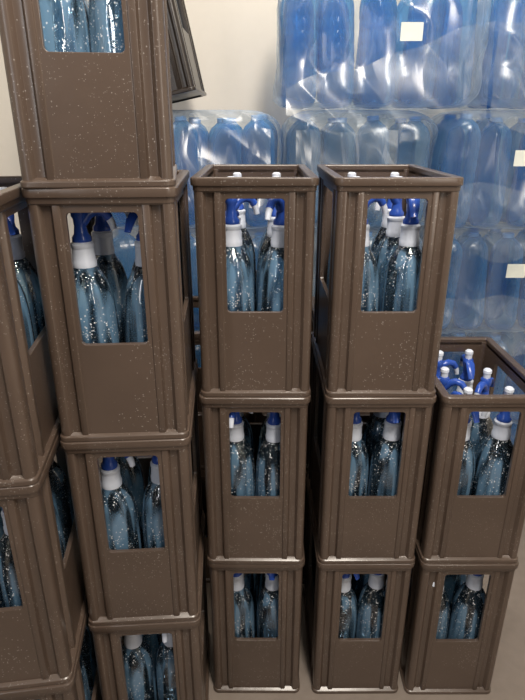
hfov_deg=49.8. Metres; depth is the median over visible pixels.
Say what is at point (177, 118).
water bottle
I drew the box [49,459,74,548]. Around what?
bottle
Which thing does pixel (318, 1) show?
water bottle
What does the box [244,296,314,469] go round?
crate
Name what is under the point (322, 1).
water bottle
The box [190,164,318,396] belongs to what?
crate
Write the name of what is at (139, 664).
bottle
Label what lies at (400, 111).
plastic wrap
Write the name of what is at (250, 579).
bottle
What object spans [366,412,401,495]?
bottle
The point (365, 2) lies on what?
water bottle
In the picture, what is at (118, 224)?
water bottle
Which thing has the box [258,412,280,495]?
bottle
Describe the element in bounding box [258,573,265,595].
bottle
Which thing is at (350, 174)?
bottle
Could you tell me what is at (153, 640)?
bottle
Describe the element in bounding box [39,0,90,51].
bottle
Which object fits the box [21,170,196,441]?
crate
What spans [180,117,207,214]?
water bottle
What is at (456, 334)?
water bottle
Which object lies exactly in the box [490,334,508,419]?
water bottle
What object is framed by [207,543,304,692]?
crate
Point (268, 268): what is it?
bottle
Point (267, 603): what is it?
bottle
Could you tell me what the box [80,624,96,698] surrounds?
bottle
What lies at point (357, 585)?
bottle
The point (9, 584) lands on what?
bottle
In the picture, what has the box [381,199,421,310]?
bottle
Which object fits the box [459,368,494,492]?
bottle
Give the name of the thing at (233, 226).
bottle
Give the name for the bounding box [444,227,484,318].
water bottle
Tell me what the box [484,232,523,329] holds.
water bottle
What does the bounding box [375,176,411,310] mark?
bottle
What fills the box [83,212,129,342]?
bottle
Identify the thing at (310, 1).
water bottle
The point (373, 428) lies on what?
bottle
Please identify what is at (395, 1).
water bottle
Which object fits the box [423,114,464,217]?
water bottle
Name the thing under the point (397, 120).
water bottle
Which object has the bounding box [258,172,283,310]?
bottle
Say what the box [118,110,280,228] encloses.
plastic wrap
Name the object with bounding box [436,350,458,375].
bottle
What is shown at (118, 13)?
bottle
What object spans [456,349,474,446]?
bottle
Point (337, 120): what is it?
water bottle
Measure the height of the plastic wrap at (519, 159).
0.369 m
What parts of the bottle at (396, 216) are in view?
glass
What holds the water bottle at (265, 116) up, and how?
in the plastic wrap at (248, 111)
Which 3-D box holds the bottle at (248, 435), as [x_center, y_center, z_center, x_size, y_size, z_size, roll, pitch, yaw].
[-0.053,0.195,1.179,0.076,0.342,0.076,-14,26,-30]
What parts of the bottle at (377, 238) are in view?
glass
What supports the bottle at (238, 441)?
in the crate at (255, 529)
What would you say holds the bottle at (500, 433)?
in the crate at (452, 527)
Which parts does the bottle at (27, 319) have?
lever, glass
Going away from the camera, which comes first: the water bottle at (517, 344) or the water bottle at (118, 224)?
the water bottle at (118, 224)
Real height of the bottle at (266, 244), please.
0.342 m
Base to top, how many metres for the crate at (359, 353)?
0.364 m
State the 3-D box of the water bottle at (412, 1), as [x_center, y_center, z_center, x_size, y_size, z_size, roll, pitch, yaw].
[0.390,-0.743,1.383,0.097,0.277,0.090,9,24,22]
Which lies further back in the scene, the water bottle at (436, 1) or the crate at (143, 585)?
the water bottle at (436, 1)
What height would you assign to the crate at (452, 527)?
0.364 m
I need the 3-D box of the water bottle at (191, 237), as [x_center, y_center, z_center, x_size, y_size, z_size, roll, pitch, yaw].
[-0.207,-0.198,1.627,0.098,0.283,0.090,7,23,17]
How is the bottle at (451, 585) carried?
in the crate at (429, 664)
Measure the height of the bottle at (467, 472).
0.343 m
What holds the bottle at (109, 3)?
in the crate at (81, 119)
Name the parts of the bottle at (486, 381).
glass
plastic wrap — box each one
[113,221,277,266]
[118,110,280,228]
[273,0,490,109]
[281,110,437,226]
[415,110,524,229]
[421,218,524,333]
[445,309,524,423]
[448,0,524,109]
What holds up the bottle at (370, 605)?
in the crate at (337, 665)
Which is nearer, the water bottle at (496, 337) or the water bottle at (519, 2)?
the water bottle at (519, 2)
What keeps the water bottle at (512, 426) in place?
in the plastic wrap
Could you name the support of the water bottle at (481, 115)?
in the plastic wrap at (519, 159)
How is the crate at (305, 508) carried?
on the floor
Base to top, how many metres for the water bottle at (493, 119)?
0.278 m
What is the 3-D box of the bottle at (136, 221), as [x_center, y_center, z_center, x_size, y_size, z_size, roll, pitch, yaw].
[-0.177,-0.090,0.915,0.075,0.342,0.076,-15,26,-33]
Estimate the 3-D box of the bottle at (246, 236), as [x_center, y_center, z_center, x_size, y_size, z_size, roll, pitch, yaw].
[-0.051,-0.176,1.130,0.075,0.342,0.076,-20,29,-41]
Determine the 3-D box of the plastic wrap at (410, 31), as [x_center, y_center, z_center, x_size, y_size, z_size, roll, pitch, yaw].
[0.281,-0.747,1.452,0.511,0.361,0.410,0,22,0]
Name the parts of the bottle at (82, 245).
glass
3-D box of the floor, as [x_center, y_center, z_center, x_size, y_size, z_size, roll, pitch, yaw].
[0.100,1.026,0.706,3.400,0.100,3.550,0,22,0]
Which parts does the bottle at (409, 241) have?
glass, lever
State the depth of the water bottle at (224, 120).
1.47 m
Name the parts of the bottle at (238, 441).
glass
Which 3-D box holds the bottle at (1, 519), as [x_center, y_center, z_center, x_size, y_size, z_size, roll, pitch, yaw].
[-0.448,0.296,0.926,0.075,0.342,0.076,19,29,40]
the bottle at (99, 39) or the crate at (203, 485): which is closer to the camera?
the bottle at (99, 39)
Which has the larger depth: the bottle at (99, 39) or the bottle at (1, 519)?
the bottle at (1, 519)
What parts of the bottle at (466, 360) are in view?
lever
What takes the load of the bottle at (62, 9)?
in the crate at (81, 119)
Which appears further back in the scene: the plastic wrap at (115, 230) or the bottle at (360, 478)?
the plastic wrap at (115, 230)
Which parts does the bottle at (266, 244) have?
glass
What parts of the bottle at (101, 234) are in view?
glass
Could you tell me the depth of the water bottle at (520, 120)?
1.60 m
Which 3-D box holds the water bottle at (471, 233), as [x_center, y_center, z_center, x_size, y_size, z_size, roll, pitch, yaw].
[0.603,-0.201,1.639,0.101,0.280,0.090,13,25,30]
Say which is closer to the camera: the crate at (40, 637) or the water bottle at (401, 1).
the crate at (40, 637)
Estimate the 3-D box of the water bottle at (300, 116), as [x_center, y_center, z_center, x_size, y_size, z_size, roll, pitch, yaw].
[0.110,-0.478,1.516,0.095,0.285,0.094,18,28,37]
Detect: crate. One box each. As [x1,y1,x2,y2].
[0,0,176,188]
[0,176,60,487]
[0,427,86,690]
[0,602,101,699]
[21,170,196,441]
[60,363,203,625]
[88,514,209,699]
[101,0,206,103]
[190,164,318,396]
[193,296,204,469]
[199,386,310,563]
[201,470,209,582]
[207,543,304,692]
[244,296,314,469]
[302,470,307,583]
[303,478,414,693]
[307,339,436,563]
[312,164,463,396]
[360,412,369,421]
[384,544,518,693]
[400,337,524,562]
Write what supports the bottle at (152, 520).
in the crate at (143, 585)
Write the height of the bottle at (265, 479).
0.343 m
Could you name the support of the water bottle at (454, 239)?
in the plastic wrap at (513, 270)
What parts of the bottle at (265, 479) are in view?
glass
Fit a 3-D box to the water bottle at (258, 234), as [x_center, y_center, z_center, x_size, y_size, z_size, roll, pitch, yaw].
[-0.006,-0.199,1.636,0.091,0.277,0.093,11,24,26]
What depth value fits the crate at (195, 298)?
1.41 m
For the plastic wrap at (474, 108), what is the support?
on the plastic wrap at (519, 159)
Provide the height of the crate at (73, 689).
0.364 m
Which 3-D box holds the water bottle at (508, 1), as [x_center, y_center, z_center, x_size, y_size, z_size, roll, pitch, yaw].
[0.591,-0.785,1.480,0.092,0.281,0.089,-9,23,-21]
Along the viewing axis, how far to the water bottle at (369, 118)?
1.47 m
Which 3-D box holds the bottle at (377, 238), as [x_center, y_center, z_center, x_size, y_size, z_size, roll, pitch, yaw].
[0.246,-0.177,1.132,0.078,0.343,0.076,-19,28,-39]
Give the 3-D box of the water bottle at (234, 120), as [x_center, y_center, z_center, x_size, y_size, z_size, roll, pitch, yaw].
[-0.099,-0.549,1.703,0.095,0.279,0.092,7,23,16]
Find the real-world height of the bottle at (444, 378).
0.343 m
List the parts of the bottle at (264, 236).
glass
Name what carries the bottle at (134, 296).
in the crate at (132, 390)
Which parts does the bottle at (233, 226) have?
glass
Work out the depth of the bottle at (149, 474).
1.02 m
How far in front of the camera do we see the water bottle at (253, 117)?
1.48 m
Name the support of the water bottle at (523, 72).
in the plastic wrap at (474, 108)
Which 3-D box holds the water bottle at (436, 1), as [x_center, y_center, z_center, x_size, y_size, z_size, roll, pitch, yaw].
[0.472,-0.782,1.479,0.095,0.277,0.091,18,28,37]
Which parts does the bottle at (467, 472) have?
glass, lever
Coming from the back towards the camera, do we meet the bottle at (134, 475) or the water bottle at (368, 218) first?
the water bottle at (368, 218)
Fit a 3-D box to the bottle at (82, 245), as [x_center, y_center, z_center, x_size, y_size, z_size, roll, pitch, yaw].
[-0.250,-0.055,0.827,0.076,0.342,0.076,8,23,19]
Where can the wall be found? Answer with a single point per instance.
(235, 41)
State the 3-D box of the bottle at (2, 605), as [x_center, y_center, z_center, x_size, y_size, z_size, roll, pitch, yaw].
[-0.435,0.330,0.844,0.075,0.342,0.075,17,27,36]
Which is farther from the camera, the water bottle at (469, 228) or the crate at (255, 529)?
the water bottle at (469, 228)
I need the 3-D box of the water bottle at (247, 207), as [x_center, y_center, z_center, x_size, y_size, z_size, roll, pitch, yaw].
[-0.010,-0.547,1.692,0.094,0.282,0.094,8,23,20]
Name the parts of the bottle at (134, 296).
lever, glass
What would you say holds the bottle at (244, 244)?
in the crate at (244, 353)
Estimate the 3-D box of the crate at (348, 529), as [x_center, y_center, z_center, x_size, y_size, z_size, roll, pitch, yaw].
[0.205,0.195,1.179,0.195,0.364,0.304,0,22,0]
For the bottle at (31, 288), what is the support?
in the crate at (30, 425)
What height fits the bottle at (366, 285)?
0.342 m
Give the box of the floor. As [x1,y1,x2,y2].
[49,437,524,699]
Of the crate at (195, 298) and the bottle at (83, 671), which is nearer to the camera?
the bottle at (83, 671)
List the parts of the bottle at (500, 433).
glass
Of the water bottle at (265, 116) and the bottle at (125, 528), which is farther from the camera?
the water bottle at (265, 116)
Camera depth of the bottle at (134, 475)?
1.07 m
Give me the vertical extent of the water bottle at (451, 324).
0.281 m
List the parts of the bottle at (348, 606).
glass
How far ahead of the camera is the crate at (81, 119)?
0.68 m
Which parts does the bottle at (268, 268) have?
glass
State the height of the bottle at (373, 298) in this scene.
0.343 m
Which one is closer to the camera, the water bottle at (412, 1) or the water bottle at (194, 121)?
the water bottle at (412, 1)
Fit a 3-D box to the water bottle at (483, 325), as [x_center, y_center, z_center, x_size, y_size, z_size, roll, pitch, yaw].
[0.699,0.045,1.833,0.095,0.278,0.091,7,23,18]
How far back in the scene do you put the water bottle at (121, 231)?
1.58 m
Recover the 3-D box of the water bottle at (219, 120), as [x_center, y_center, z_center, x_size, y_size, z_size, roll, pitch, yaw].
[-0.107,-0.509,1.605,0.090,0.276,0.088,0,22,0]
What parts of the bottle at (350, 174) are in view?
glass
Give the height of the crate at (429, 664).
0.364 m
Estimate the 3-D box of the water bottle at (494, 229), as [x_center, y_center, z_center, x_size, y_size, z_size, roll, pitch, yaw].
[0.699,-0.232,1.718,0.100,0.280,0.090,8,23,19]
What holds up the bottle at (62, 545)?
in the crate at (40, 637)
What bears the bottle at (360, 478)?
in the crate at (348, 529)
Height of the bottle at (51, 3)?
0.343 m
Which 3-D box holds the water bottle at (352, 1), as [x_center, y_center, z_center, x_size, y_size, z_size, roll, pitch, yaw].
[0.180,-0.745,1.383,0.100,0.281,0.090,13,25,30]
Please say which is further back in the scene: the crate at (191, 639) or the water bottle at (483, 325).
the water bottle at (483, 325)
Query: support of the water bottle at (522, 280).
in the plastic wrap at (513, 270)
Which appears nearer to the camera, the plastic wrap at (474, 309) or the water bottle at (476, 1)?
the water bottle at (476, 1)
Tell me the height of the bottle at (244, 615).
0.342 m
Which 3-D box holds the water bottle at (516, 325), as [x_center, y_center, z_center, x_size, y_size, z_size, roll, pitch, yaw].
[0.799,0.045,1.837,0.087,0.273,0.088,-5,22,-11]
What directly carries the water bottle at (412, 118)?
in the plastic wrap at (400, 111)
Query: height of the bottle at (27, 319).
0.343 m
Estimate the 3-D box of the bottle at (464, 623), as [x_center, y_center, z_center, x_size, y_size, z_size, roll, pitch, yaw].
[0.449,0.566,1.231,0.076,0.342,0.076,-9,23,-21]
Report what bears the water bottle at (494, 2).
in the plastic wrap at (474, 108)
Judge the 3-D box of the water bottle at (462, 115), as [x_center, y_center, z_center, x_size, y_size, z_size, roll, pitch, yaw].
[0.517,-0.471,1.497,0.093,0.287,0.098,17,27,36]
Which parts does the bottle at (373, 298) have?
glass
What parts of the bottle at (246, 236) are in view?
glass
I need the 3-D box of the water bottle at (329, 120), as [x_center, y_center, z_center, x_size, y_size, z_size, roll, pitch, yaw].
[0.201,-0.512,1.611,0.095,0.277,0.090,8,23,19]
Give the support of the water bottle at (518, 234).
on the plastic wrap at (474, 309)
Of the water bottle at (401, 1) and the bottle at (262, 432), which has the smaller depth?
the bottle at (262, 432)
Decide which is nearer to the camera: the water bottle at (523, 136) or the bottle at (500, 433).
the bottle at (500, 433)
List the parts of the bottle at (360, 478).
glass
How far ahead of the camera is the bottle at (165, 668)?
1.12 m
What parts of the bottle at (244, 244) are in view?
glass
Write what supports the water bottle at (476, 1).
in the plastic wrap at (410, 31)
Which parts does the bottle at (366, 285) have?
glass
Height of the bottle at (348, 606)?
0.343 m
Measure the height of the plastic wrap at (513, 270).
0.351 m
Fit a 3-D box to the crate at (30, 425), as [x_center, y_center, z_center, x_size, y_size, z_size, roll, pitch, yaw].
[-0.408,-0.043,0.795,0.195,0.364,0.304,-3,22,-7]
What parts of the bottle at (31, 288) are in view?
lever, glass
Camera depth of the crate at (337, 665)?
1.20 m
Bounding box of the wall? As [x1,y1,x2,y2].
[0,0,524,436]
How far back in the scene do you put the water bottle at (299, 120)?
1.57 m
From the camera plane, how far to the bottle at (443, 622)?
1.22 m
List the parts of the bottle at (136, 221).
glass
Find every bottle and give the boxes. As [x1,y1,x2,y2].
[0,187,44,339]
[0,506,19,597]
[0,508,22,606]
[0,585,4,607]
[7,218,34,349]
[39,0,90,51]
[47,0,90,51]
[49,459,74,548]
[53,0,88,51]
[54,507,65,558]
[70,213,120,342]
[79,658,90,699]
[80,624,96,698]
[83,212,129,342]
[89,0,124,52]
[100,456,141,549]
[104,0,120,52]
[109,456,145,547]
[111,0,122,52]
[113,229,143,287]
[116,222,125,226]
[122,634,157,699]
[124,212,147,342]
[132,218,146,341]
[142,456,164,547]
[142,634,160,689]
[148,466,161,508]
[156,633,176,699]
[173,116,201,225]
[179,119,208,220]
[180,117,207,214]
[190,232,199,329]
[208,118,239,163]
[210,118,243,163]
[215,118,244,163]
[225,176,252,310]
[225,199,259,310]
[226,172,255,310]
[229,412,254,495]
[230,412,254,494]
[233,573,254,637]
[241,115,274,226]
[243,120,273,215]
[244,573,257,634]
[245,114,277,220]
[249,176,283,310]
[249,412,280,495]
[252,232,263,240]
[257,573,278,637]
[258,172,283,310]
[258,199,284,310]
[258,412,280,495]
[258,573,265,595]
[279,0,313,108]
[281,0,319,107]
[285,117,316,173]
[287,114,320,223]
[315,0,349,108]
[317,0,353,107]
[317,118,348,205]
[322,118,356,163]
[326,172,355,289]
[338,574,359,637]
[348,412,368,495]
[351,574,368,602]
[352,0,394,108]
[353,176,370,310]
[354,121,386,219]
[355,116,389,226]
[355,574,385,637]
[359,0,396,106]
[359,412,392,495]
[361,199,387,310]
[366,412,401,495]
[370,172,400,310]
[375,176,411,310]
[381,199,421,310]
[382,118,415,214]
[390,0,429,107]
[394,116,429,222]
[398,0,445,107]
[423,0,462,108]
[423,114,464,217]
[432,582,449,638]
[433,0,477,107]
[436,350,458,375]
[437,367,466,392]
[440,113,480,227]
[442,234,462,329]
[442,321,465,374]
[443,332,464,360]
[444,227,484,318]
[444,575,467,610]
[447,575,485,638]
[450,387,478,494]
[452,231,487,328]
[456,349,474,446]
[457,114,500,221]
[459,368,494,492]
[466,0,510,108]
[466,322,492,336]
[468,117,511,226]
[471,386,513,494]
[474,227,509,319]
[478,0,524,107]
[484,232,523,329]
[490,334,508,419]
[490,412,513,439]
[492,118,524,221]
[497,323,524,393]
[502,0,524,108]
[503,339,524,419]
[504,229,524,319]
[506,133,524,227]
[517,255,524,327]
[518,62,524,106]
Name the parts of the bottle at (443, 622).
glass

